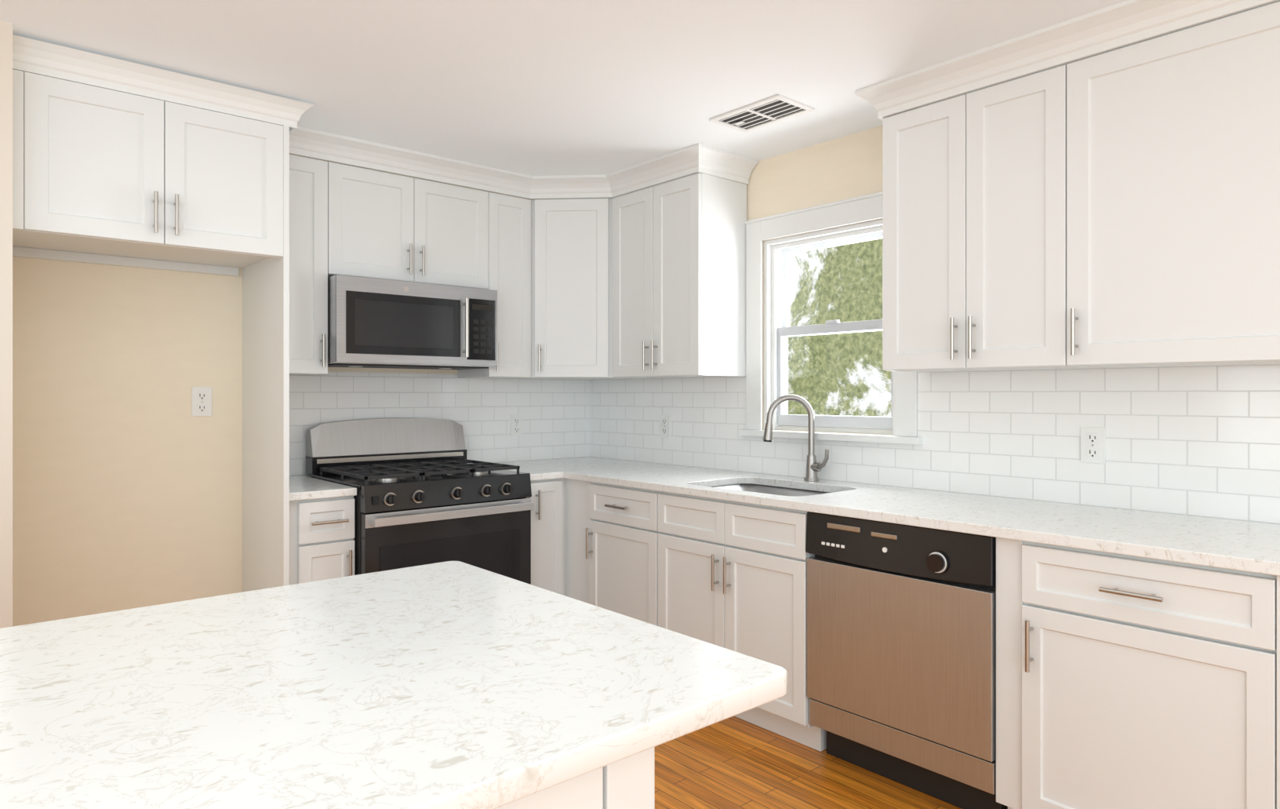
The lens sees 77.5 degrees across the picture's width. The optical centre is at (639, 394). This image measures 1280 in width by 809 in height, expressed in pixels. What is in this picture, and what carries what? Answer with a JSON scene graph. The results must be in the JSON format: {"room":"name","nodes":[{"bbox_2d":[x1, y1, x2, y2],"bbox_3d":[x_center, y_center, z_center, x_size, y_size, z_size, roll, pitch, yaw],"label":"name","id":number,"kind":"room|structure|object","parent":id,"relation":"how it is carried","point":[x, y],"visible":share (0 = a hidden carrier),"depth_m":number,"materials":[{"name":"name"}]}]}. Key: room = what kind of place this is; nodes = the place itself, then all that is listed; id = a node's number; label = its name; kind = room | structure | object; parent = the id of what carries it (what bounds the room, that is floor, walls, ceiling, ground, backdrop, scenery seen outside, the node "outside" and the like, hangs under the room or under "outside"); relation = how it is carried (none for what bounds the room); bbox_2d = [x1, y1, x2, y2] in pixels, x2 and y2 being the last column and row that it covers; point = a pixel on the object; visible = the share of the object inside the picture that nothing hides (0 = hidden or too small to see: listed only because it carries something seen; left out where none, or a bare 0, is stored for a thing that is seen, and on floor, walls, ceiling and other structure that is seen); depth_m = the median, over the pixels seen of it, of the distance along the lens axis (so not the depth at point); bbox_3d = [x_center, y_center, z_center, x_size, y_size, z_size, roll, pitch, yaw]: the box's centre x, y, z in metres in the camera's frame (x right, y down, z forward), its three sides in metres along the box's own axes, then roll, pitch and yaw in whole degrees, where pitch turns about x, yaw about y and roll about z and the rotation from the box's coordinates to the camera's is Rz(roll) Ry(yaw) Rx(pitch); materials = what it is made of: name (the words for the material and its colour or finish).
{"room":"kitchen","nodes":[
{"label":"kitchen","id":0,"kind":"room"},
{"bbox_2d":[0,20,917,628],"bbox_3d":[-0.301,0.080,-0.400,6.900,2.302,7.900,0,0,-41],"label":"wall","id":1,"kind":"structure","parent":0,"point":[114,496],"depth_m":3.03,"materials":[{"name":"beige paint"}]},
{"bbox_2d":[191,386,211,416],"bbox_3d":[-1.752,0.030,3.189,0.072,0.116,0.008,0,0,-41],"label":"alcove outlet","id":2,"kind":"object","parent":1,"relation":"attached to","point":[201,396],"visible":1,"depth_m":3.19,"materials":[{"name":"white plastic"}]},
{"bbox_2d":[289,154,327,375],"bbox_3d":[-1.492,-0.529,3.349,0.261,0.891,0.353,0,0,-41],"label":"upper cabinet","id":3,"kind":"object","parent":1,"relation":"attached to","point":[308,177],"visible":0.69,"depth_m":3.28,"materials":[{"name":"white wood"}]},
{"bbox_2d":[327,161,488,289],"bbox_3d":[-1.105,-0.738,3.685,0.761,0.472,0.353,0,0,-41],"label":"upper cabinet","id":4,"kind":"object","parent":1,"relation":"attached to","point":[383,225],"visible":0.88,"depth_m":3.54,"materials":[{"name":"white wood"}]},
{"bbox_2d":[327,274,497,369],"bbox_3d":[-1.076,-0.306,3.651,0.754,0.369,0.442,0,0,-41],"label":"microwave","id":5,"kind":"object","parent":1,"relation":"attached to","point":[372,322],"visible":0.98,"depth_m":3.48,"materials":[{"name":"silver metal"}]},
{"bbox_2d":[457,192,530,378],"bbox_3d":[-0.726,-0.529,4.013,0.240,0.891,0.353,0,0,-41],"label":"upper cabinet","id":6,"kind":"object","parent":1,"relation":"attached to","point":[509,216],"visible":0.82,"depth_m":3.92,"materials":[{"name":"white wood"}]},
{"bbox_2d":[501,198,646,379],"bbox_3d":[-0.325,-0.529,4.196,0.602,0.891,0.602,0,0,-41],"label":"upper cabinet","id":7,"kind":"object","parent":1,"relation":"attached to","point":[572,239],"visible":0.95,"depth_m":3.97,"materials":[{"name":"white wood"}]},
{"bbox_2d":[12,0,1277,199],"bbox_3d":[0.087,-1.022,2.961,3.688,0.096,1.874,0,0,10],"label":"crown molding","id":8,"kind":"structure","parent":1,"relation":"attached to","point":[1127,22],"depth_m":2.66,"materials":[{"name":"white wood"}]},
{"bbox_2d":[612,172,746,378],"bbox_3d":[0.166,-0.529,3.819,0.353,0.891,0.606,0,0,-41],"label":"upper cabinet","id":9,"kind":"object","parent":1,"relation":"attached to","point":[679,245],"visible":1,"depth_m":3.65,"materials":[{"name":"white wood"}]},
{"bbox_2d":[289,363,1279,523],"bbox_3d":[0.176,0.144,2.658,1.876,0.495,3.600,0,0,-41],"label":"tile backsplash","id":10,"kind":"structure","parent":1,"relation":"attached to","point":[1195,441],"depth_m":2.92,"materials":[{"name":"white tile"}]},
{"bbox_2d":[510,414,522,436],"bbox_3d":[-0.665,0.167,4.295,0.072,0.116,0.008,0,0,-41],"label":"wall outlet","id":11,"kind":"object","parent":10,"relation":"attached to","point":[516,420],"visible":1,"depth_m":4.29,"materials":[{"name":"white plastic"}]},
{"bbox_2d":[660,414,670,437],"bbox_3d":[0.129,0.165,4.126,0.008,0.116,0.072,0,0,-41],"label":"outlet","id":12,"kind":"object","parent":10,"relation":"attached to","point":[665,420],"visible":1,"depth_m":4.12,"materials":[{"name":"white plastic"}]},
{"bbox_2d":[1080,426,1105,463],"bbox_3d":[1.466,0.165,2.581,0.008,0.116,0.072,0,0,-41],"label":"outlet","id":13,"kind":"object","parent":10,"relation":"attached to","point":[1092,439],"visible":1,"depth_m":2.58,"materials":[{"name":"white plastic"}]},
{"bbox_2d":[738,191,922,444],"bbox_3d":[0.828,-0.305,3.418,0.195,0.992,0.900,0,0,-41],"label":"window","id":14,"kind":"structure","parent":1,"relation":"in","point":[868,207],"depth_m":3.56,"materials":[{"name":"white wood"}]},
{"bbox_2d":[776,231,892,429],"bbox_3d":[0.846,-0.268,3.435,0.075,0.820,0.616,0,0,-41],"label":"sash","id":15,"kind":"object","parent":14,"relation":"attached to","point":[832,326],"depth_m":3.50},
{"bbox_2d":[882,65,1101,371],"bbox_3d":[1.160,-0.529,2.671,0.353,0.891,0.611,0,0,-41],"label":"upper cabinet","id":16,"kind":"object","parent":1,"relation":"attached to","point":[974,183],"visible":0.96,"depth_m":2.55,"materials":[{"name":"white wood"}]},
{"bbox_2d":[1066,1,1279,367],"bbox_3d":[1.609,-0.529,2.152,0.353,0.891,0.759,0,0,-41],"label":"upper cabinet","id":17,"kind":"object","parent":1,"relation":"attached to","point":[1173,139],"visible":1,"depth_m":2.14,"materials":[{"name":"white wood"}]},
{"bbox_2d":[0,0,1279,199],"bbox_3d":[-0.301,-1.081,-0.400,6.900,0.020,7.900,0,0,-41],"label":"ceiling","id":18,"kind":"structure","parent":0,"point":[528,87],"depth_m":2.52,"materials":[{"name":"white paint"}]},
{"bbox_2d":[709,94,814,132],"bbox_3d":[0.462,-1.066,3.045,0.210,0.009,0.344,0,0,-41],"label":"vent register","id":19,"kind":"object","parent":18,"relation":"attached to","point":[776,108],"depth_m":3.03,"materials":[{"name":"white metal"}]},
{"bbox_2d":[654,715,961,808],"bbox_3d":[-0.301,1.256,-0.400,6.900,0.050,7.900,0,0,-41],"label":"floor","id":20,"kind":"structure","parent":0,"point":[733,761],"depth_m":2.56,"materials":[{"name":"brown wood"}]},
{"bbox_2d":[12,69,289,591],"bbox_3d":[-1.782,0.128,2.877,0.795,2.204,0.703,0,0,-41],"label":"upper cabinet","id":21,"kind":"object","parent":20,"relation":"on","point":[101,176],"visible":0.75,"depth_m":2.74,"materials":[{"name":"white wood"}]},
{"bbox_2d":[289,495,354,584],"bbox_3d":[-1.393,0.811,3.234,0.259,0.837,0.658,0,0,-41],"label":"base cabinet","id":22,"kind":"object","parent":20,"relation":"on","point":[321,530],"visible":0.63,"depth_m":3.01,"materials":[{"name":"white wood"}]},
{"bbox_2d":[289,475,356,501],"bbox_3d":[-1.400,0.377,3.242,0.257,0.030,0.636,0,0,-41],"label":"countertop","id":23,"kind":"structure","parent":22,"relation":"on","point":[301,487],"depth_m":3.06,"materials":[{"name":"stone"}]},
{"bbox_2d":[305,417,534,584],"bbox_3d":[-0.970,0.671,3.529,0.754,1.117,0.720,0,0,-41],"label":"range","id":24,"kind":"object","parent":20,"relation":"on","point":[419,500],"visible":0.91,"depth_m":3.40,"materials":[{"name":"black metal"}]},
{"bbox_2d":[528,477,592,603],"bbox_3d":[-0.347,0.811,4.038,0.842,0.837,0.811,0,0,-41],"label":"base cabinet","id":25,"kind":"object","parent":20,"relation":"on","point":[560,518],"visible":0.25,"depth_m":3.69,"materials":[{"name":"white wood"}]},
{"bbox_2d":[498,456,1279,575],"bbox_3d":[0.537,0.377,3.017,0.840,0.030,3.510,0,0,-41],"label":"countertop","id":26,"kind":"structure","parent":25,"relation":"on","point":[1254,547],"depth_m":2.42,"materials":[{"name":"stone"}]},
{"bbox_2d":[711,483,829,496],"bbox_3d":[0.510,0.493,3.159,0.449,0.200,0.634,0,0,-41],"label":"sink basin","id":27,"kind":"object","parent":26,"relation":"in","point":[777,490],"visible":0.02,"depth_m":3.40,"materials":[{"name":"silver metal"}]},
{"bbox_2d":[763,393,829,480],"bbox_3d":[0.653,0.180,3.334,0.269,0.361,0.100,0,0,13],"label":"faucet","id":28,"kind":"object","parent":26,"relation":"on","point":[812,466],"visible":1,"depth_m":3.32,"materials":[{"name":"silver metal"}]},
{"bbox_2d":[495,746,654,808],"bbox_3d":[-0.909,0.811,0.680,1.735,0.837,0.870,0,0,-41],"label":"kitchen island","id":29,"kind":"object","parent":20,"relation":"on","point":[628,782],"visible":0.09,"depth_m":0.86,"materials":[{"name":"white wood"}]},
{"bbox_2d":[0,560,787,808],"bbox_3d":[-0.847,0.377,0.748,1.978,0.030,0.925,0,0,-41],"label":"island countertop","id":30,"kind":"structure","parent":29,"relation":"on","point":[448,684],"depth_m":0.96,"materials":[{"name":"stone"}]},
{"bbox_2d":[585,481,661,625],"bbox_3d":[0.139,0.811,3.617,0.658,0.837,0.457,0,0,-41],"label":"base cabinet","id":31,"kind":"object","parent":20,"relation":"on","point":[623,532],"visible":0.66,"depth_m":3.42,"materials":[{"name":"white wood"}]},
{"bbox_2d":[658,490,826,751],"bbox_3d":[0.535,0.811,3.160,0.658,0.837,0.743,0,0,-41],"label":"base cabinet","id":32,"kind":"object","parent":20,"relation":"on","point":[732,575],"visible":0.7,"depth_m":2.91,"materials":[{"name":"white wood"}]},
{"bbox_2d":[805,511,1007,808],"bbox_3d":[0.988,0.812,2.637,0.635,0.836,0.631,0,0,-41],"label":"dishwasher","id":33,"kind":"object","parent":20,"relation":"on","point":[901,618],"visible":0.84,"depth_m":2.41,"materials":[{"name":"silver"}]},
{"bbox_2d":[996,537,1279,808],"bbox_3d":[1.420,0.811,2.138,0.658,0.837,0.680,0,0,-41],"label":"base cabinet","id":34,"kind":"object","parent":20,"relation":"on","point":[1123,681],"visible":0.91,"depth_m":1.95,"materials":[{"name":"white wood"}]},
{"label":"outside","id":35,"kind":"structure","parent":0,"visible":0},
{"bbox_2d":[788,238,890,416],"bbox_3d":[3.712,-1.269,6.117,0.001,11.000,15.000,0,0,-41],"label":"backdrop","id":36,"kind":"structure","parent":35,"point":[838,374],"depth_m":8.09,"materials":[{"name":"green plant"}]}
]}

